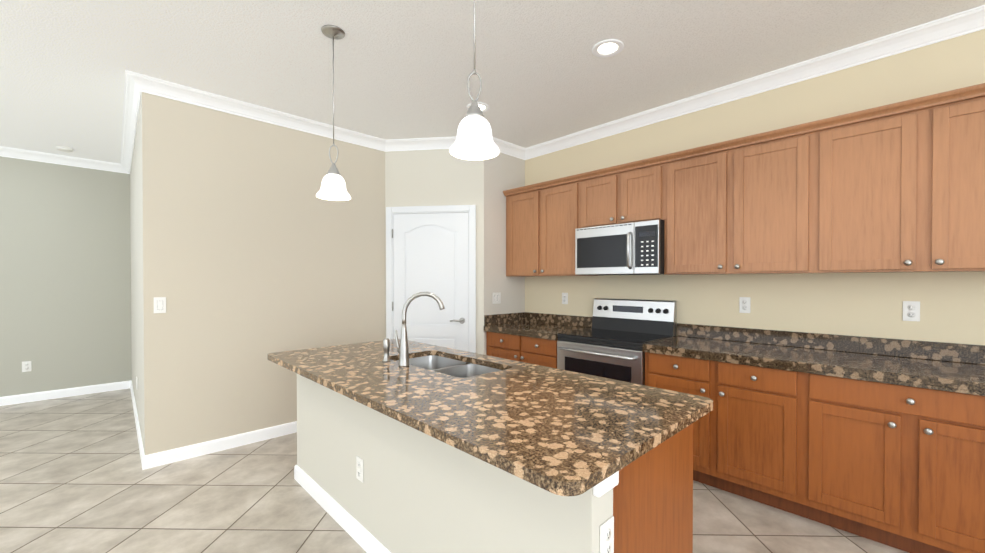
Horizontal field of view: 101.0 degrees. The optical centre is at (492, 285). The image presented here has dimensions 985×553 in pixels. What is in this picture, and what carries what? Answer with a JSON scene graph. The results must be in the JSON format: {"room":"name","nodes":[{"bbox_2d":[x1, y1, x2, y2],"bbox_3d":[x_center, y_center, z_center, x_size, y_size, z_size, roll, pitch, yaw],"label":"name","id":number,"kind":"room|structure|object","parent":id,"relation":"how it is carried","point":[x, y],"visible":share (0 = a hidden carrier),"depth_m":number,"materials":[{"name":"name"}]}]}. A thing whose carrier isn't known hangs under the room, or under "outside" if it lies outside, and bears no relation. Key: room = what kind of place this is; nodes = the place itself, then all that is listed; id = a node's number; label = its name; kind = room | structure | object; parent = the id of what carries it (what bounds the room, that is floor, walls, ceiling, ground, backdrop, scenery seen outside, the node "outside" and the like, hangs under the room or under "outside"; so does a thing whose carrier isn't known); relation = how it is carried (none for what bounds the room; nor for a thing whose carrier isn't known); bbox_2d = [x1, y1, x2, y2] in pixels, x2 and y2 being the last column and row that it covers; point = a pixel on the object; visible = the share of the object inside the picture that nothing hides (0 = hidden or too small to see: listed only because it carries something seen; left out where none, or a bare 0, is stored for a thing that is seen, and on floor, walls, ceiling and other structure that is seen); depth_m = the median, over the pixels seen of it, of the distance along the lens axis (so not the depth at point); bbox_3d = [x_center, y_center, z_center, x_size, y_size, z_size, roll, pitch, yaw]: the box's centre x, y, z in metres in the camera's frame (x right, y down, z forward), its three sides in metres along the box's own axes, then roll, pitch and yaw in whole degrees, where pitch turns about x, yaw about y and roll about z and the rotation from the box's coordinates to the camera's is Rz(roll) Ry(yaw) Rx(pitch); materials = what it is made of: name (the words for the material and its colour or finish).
{"room":"kitchen","nodes":[
{"label":"kitchen","id":0,"kind":"room"},
{"bbox_2d":[0,156,131,396],"bbox_3d":[-6.258,-0.083,3.705,4.440,2.830,0.120,-1,1,-44],"label":"wall","id":1,"kind":"structure","parent":0,"point":[65,282],"depth_m":4.78,"materials":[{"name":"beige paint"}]},
{"bbox_2d":[22,361,31,371],"bbox_3d":[-5.259,0.919,4.588,0.072,0.118,0.008,-1,1,-44],"label":"outlet","id":2,"kind":"object","parent":1,"relation":"attached to","point":[26,366],"visible":1,"depth_m":4.59,"materials":[{"name":"white plastic"}]},
{"bbox_2d":[0,381,122,405],"bbox_3d":[-6.161,1.283,3.718,4.280,0.098,0.014,-1,1,-44],"label":"baseboard","id":3,"kind":"structure","parent":1,"relation":"attached to","point":[53,394],"depth_m":4.76,"materials":[{"name":"white wood"}]},
{"bbox_2d":[0,146,129,173],"bbox_3d":[-6.114,-1.450,3.687,4.220,0.094,0.088,-1,1,-44],"label":"crown molding","id":4,"kind":"structure","parent":1,"relation":"attached to","point":[9,152],"depth_m":4.70,"materials":[{"name":"white wood"}]},
{"bbox_2d":[112,70,155,172],"bbox_3d":[-3.544,-1.452,3.957,0.146,0.094,3.048,-1,1,-44],"label":"crown molding","id":5,"kind":"structure","parent":1,"relation":"attached to","point":[135,83],"depth_m":3.36,"materials":[{"name":"white wood"}]},
{"bbox_2d":[123,380,156,469],"bbox_3d":[-3.573,1.280,4.068,0.070,0.098,3.064,-1,1,-44],"label":"baseboard","id":6,"kind":"structure","parent":1,"relation":"attached to","point":[147,461],"depth_m":3.21,"materials":[{"name":"white wood"}]},
{"bbox_2d":[130,92,524,454],"bbox_3d":[-2.149,-0.094,4.887,3.246,2.830,3.905,-1,1,-44],"label":"wall block","id":7,"kind":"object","parent":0,"point":[250,250],"visible":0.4,"depth_m":3.48,"materials":[{"name":"beige paint"}]},
{"bbox_2d":[154,297,165,312],"bbox_3d":[-2.464,0.149,3.011,0.072,0.118,0.010,-1,1,-44],"label":"light switch","id":8,"kind":"object","parent":7,"relation":"attached to","point":[159,304],"visible":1,"depth_m":3.01,"materials":[{"name":"white plastic"}]},
{"bbox_2d":[386,205,475,352],"bbox_3d":[-0.645,0.253,4.227,0.611,2.149,0.761,-1,1,-44],"label":"pantry door","id":9,"kind":"structure","parent":7,"relation":"attached to","point":[432,250],"depth_m":4.22,"materials":[{"name":"white wood"}]},
{"bbox_2d":[492,292,500,303],"bbox_3d":[0.044,0.137,4.285,0.118,0.118,0.010,-1,1,-44],"label":"light switch","id":10,"kind":"object","parent":7,"relation":"attached to","point":[496,297],"visible":1,"depth_m":4.28,"materials":[{"name":"white plastic"}]},
{"bbox_2d":[0,388,908,552],"bbox_3d":[-1.546,1.406,1.206,7.730,0.100,10.280,-1,1,-44],"label":"floor","id":11,"kind":"structure","parent":0,"point":[75,477],"depth_m":2.50,"materials":[{"name":"tile"}]},
{"bbox_2d":[157,421,296,465],"bbox_3d":[-1.812,1.284,3.649,1.862,0.098,0.014,-1,1,-44],"label":"baseboard","id":12,"kind":"structure","parent":11,"relation":"on","point":[184,453],"depth_m":3.29,"materials":[{"name":"white wood"}]},
{"bbox_2d":[294,376,696,552],"bbox_3d":[-0.262,0.921,2.227,0.790,0.849,2.375,-1,1,-44],"label":"kitchen island","id":13,"kind":"object","parent":11,"relation":"on","point":[405,444],"depth_m":1.59,"materials":[{"name":"beige paint"}]},
{"bbox_2d":[356,456,362,482],"bbox_3d":[-0.692,0.959,2.117,0.008,0.118,0.072,-1,1,-44],"label":"outlet","id":14,"kind":"object","parent":13,"relation":"attached to","point":[359,459],"depth_m":2.11,"materials":[{"name":"white plastic"}]},
{"bbox_2d":[267,340,712,503],"bbox_3d":[-0.296,0.474,2.164,1.012,0.034,2.420,-1,1,-44],"label":"island countertop","id":15,"kind":"structure","parent":13,"relation":"on","point":[560,432],"depth_m":1.53,"materials":[{"name":"brown stone"}]},
{"bbox_2d":[379,292,444,367],"bbox_3d":[-0.467,0.246,2.366,0.205,0.418,0.372,-1,1,-44],"label":"faucet","id":16,"kind":"object","parent":15,"relation":"on","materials":[{"name":"silver metal"}]},
{"bbox_2d":[411,352,498,375],"bbox_3d":[-0.281,0.583,2.407,0.450,0.213,0.840,-1,1,-44],"label":"sink","id":17,"kind":"object","parent":15,"relation":"in","point":[436,361],"depth_m":2.56,"materials":[{"name":"silver metal"}]},
{"bbox_2d":[600,516,613,552],"bbox_3d":[0.330,0.738,1.170,0.072,0.118,0.008,-1,1,-44],"label":"outlet","id":18,"kind":"object","parent":13,"relation":"attached to","point":[607,522],"depth_m":1.17,"materials":[{"name":"white plastic"}]},
{"bbox_2d":[486,331,557,367],"bbox_3d":[0.463,0.892,4.064,0.616,0.872,0.915,-1,1,-44],"label":"base cabinet","id":19,"kind":"object","parent":11,"relation":"on","point":[531,349],"depth_m":3.80,"materials":[{"name":"brown wood"}]},
{"bbox_2d":[484,323,591,338],"bbox_3d":[0.455,0.435,4.052,0.639,0.040,0.915,-1,1,-44],"label":"countertop","id":20,"kind":"structure","parent":19,"relation":"on","point":[545,330],"depth_m":3.90,"materials":[{"name":"brown stone"}]},
{"bbox_2d":[557,298,676,384],"bbox_3d":[1.020,0.732,3.422,0.685,1.205,0.770,-1,1,-44],"label":"range","id":21,"kind":"object","parent":11,"relation":"on","point":[614,338],"visible":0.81,"depth_m":3.37,"materials":[{"name":"silver metal"}]},
{"bbox_2d":[643,351,799,515],"bbox_3d":[1.646,0.903,2.839,0.616,0.872,0.930,-1,1,-44],"label":"base cabinet","id":22,"kind":"object","parent":11,"relation":"on","point":[748,446],"depth_m":2.51,"materials":[{"name":"brown wood"}]},
{"bbox_2d":[800,371,984,552],"bbox_3d":[2.263,0.909,2.200,0.616,0.872,0.847,-1,1,-44],"label":"base cabinet","id":23,"kind":"object","parent":11,"relation":"on","point":[881,440],"depth_m":2.03,"materials":[{"name":"brown wood"}]},
{"bbox_2d":[643,335,984,394],"bbox_3d":[2.268,0.453,2.173,0.639,0.040,2.747,-1,1,-44],"label":"countertop","id":24,"kind":"structure","parent":23,"relation":"on","point":[894,368],"depth_m":2.32,"materials":[{"name":"brown stone"}]},
{"bbox_2d":[0,0,984,163],"bbox_3d":[-1.546,-1.524,1.179,7.730,0.100,10.280,-1,1,-44],"label":"ceiling","id":25,"kind":"structure","parent":0,"point":[403,69],"depth_m":2.63,"materials":[{"name":"paint"}]},
{"bbox_2d":[56,146,73,151],"bbox_3d":[-4.689,-1.487,4.456,0.132,0.033,0.132,-1,1,-44],"label":"smoke detector","id":26,"kind":"object","parent":25,"relation":"attached to","point":[63,149],"visible":1,"depth_m":4.42,"materials":[{"name":"white plastic"}]},
{"bbox_2d":[152,78,383,150],"bbox_3d":[-1.779,-1.449,3.604,1.882,0.094,0.088,-1,1,-44],"label":"crown molding","id":27,"kind":"structure","parent":25,"relation":"attached to","point":[166,89],"depth_m":3.42,"materials":[{"name":"white wood"}]},
{"bbox_2d":[316,25,350,200],"bbox_3d":[-0.934,-1.000,2.386,0.193,0.969,0.193,-1,1,-44],"label":"pendant light","id":28,"kind":"object","parent":25,"relation":"hanging from","point":[333,185],"visible":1,"depth_m":2.36,"materials":[{"name":"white glass"}]},
{"bbox_2d":[384,136,456,151],"bbox_3d":[-0.593,-1.454,4.170,0.698,0.094,0.720,-1,1,-44],"label":"crown molding","id":29,"kind":"structure","parent":25,"relation":"attached to","point":[433,143],"depth_m":4.19,"materials":[{"name":"white wood"}]},
{"bbox_2d":[449,0,499,159],"bbox_3d":[-0.069,-0.992,1.556,0.193,0.969,0.193,-1,1,-44],"label":"pendant light","id":30,"kind":"object","parent":25,"relation":"hanging from","point":[474,140],"visible":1,"depth_m":1.53,"materials":[{"name":"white glass"}]},
{"bbox_2d":[467,102,489,111],"bbox_3d":[-0.120,-1.490,3.413,0.194,0.007,0.194,-1,1,-44],"label":"recessed light","id":31,"kind":"object","parent":25,"relation":"in","point":[484,107],"visible":0.46,"depth_m":3.39,"materials":[{"name":"white"}]},
{"bbox_2d":[492,137,523,159],"bbox_3d":[0.116,-1.455,4.286,0.565,0.094,0.088,-1,1,-44],"label":"crown molding","id":32,"kind":"structure","parent":25,"relation":"attached to","point":[505,147],"depth_m":4.35,"materials":[{"name":"white wood"}]},
{"bbox_2d":[592,39,623,56],"bbox_3d":[0.723,-1.482,2.549,0.194,0.007,0.194,-1,1,-44],"label":"recessed light","id":33,"kind":"object","parent":25,"relation":"in","point":[609,48],"visible":1,"depth_m":2.54,"materials":[{"name":"white"}]},
{"bbox_2d":[524,5,984,159],"bbox_3d":[2.469,-1.437,2.349,0.088,0.094,6.145,-1,1,-44],"label":"crown molding","id":34,"kind":"structure","parent":25,"relation":"attached to","point":[972,20],"depth_m":2.77,"materials":[{"name":"white wood"}]},
{"bbox_2d":[484,312,523,326],"bbox_3d":[0.140,0.359,4.370,0.608,0.104,0.020,-1,1,-44],"label":"backsplash","id":35,"kind":"structure","parent":0,"relation":"attached to","point":[511,317],"depth_m":4.35,"materials":[{"name":"brown stone"}]},
{"bbox_2d":[504,175,595,276],"bbox_3d":[0.576,-0.547,4.143,0.326,0.911,0.939,-1,1,-44],"label":"upper cabinet","id":36,"kind":"object","parent":0,"relation":"attached to","point":[538,214],"depth_m":4.01,"materials":[{"name":"brown wood"}]},
{"bbox_2d":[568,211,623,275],"bbox_3d":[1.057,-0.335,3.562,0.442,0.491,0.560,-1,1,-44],"label":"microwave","id":37,"kind":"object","parent":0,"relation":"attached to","point":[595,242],"depth_m":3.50,"materials":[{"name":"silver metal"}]},
{"bbox_2d":[580,155,663,214],"bbox_3d":[1.170,-0.754,3.526,0.326,0.486,0.771,-1,1,-44],"label":"upper cabinet","id":38,"kind":"object","parent":0,"relation":"attached to","point":[628,186],"depth_m":3.37,"materials":[{"name":"brown wood"}]},
{"bbox_2d":[575,219,664,275],"bbox_3d":[1.127,-0.298,3.489,0.442,0.419,0.763,-1,1,-44],"label":"microwave","id":39,"kind":"object","parent":38,"relation":"attached to","point":[631,247],"depth_m":3.32,"materials":[{"name":"silver metal"}]},
{"bbox_2d":[664,122,811,274],"bbox_3d":[1.757,-0.536,2.920,0.326,0.911,0.919,-1,1,-44],"label":"upper cabinet","id":40,"kind":"object","parent":0,"relation":"attached to","point":[743,205],"depth_m":2.75,"materials":[{"name":"brown wood"}]},
{"bbox_2d":[524,312,984,362],"bbox_3d":[1.902,0.372,2.997,0.020,0.104,4.442,-1,1,-44],"label":"backsplash","id":41,"kind":"structure","parent":0,"relation":"attached to","point":[911,349],"depth_m":2.67,"materials":[{"name":"brown stone"}]},
{"bbox_2d":[525,29,984,344],"bbox_3d":[2.482,-0.071,2.498,0.120,2.830,6.565,-1,1,-44],"label":"wall","id":42,"kind":"structure","parent":0,"point":[952,307],"depth_m":2.78,"materials":[{"name":"beige paint"}]},
{"bbox_2d":[562,293,567,303],"bbox_3d":[0.748,0.138,4.202,0.008,0.118,0.072,-1,1,-44],"label":"outlet","id":43,"kind":"object","parent":42,"relation":"attached to","point":[564,298],"visible":1,"depth_m":4.20,"materials":[{"name":"white plastic"}]},
{"bbox_2d":[739,297,749,312],"bbox_3d":[1.881,0.149,3.029,0.008,0.118,0.072,-1,1,-44],"label":"outlet","id":44,"kind":"object","parent":42,"relation":"attached to","point":[744,304],"visible":1,"depth_m":3.03,"materials":[{"name":"white plastic"}]},
{"bbox_2d":[903,301,919,321],"bbox_3d":[2.481,0.154,2.407,0.008,0.118,0.072,-1,1,-44],"label":"outlet","id":45,"kind":"object","parent":42,"relation":"attached to","point":[911,310],"visible":1,"depth_m":2.40,"materials":[{"name":"white plastic"}]},
{"bbox_2d":[808,83,984,272],"bbox_3d":[2.413,-0.530,2.239,0.326,0.911,0.973,-1,1,-44],"label":"upper cabinet","id":46,"kind":"object","parent":0,"relation":"attached to","point":[897,187],"depth_m":2.20,"materials":[{"name":"brown wood"}]}
]}

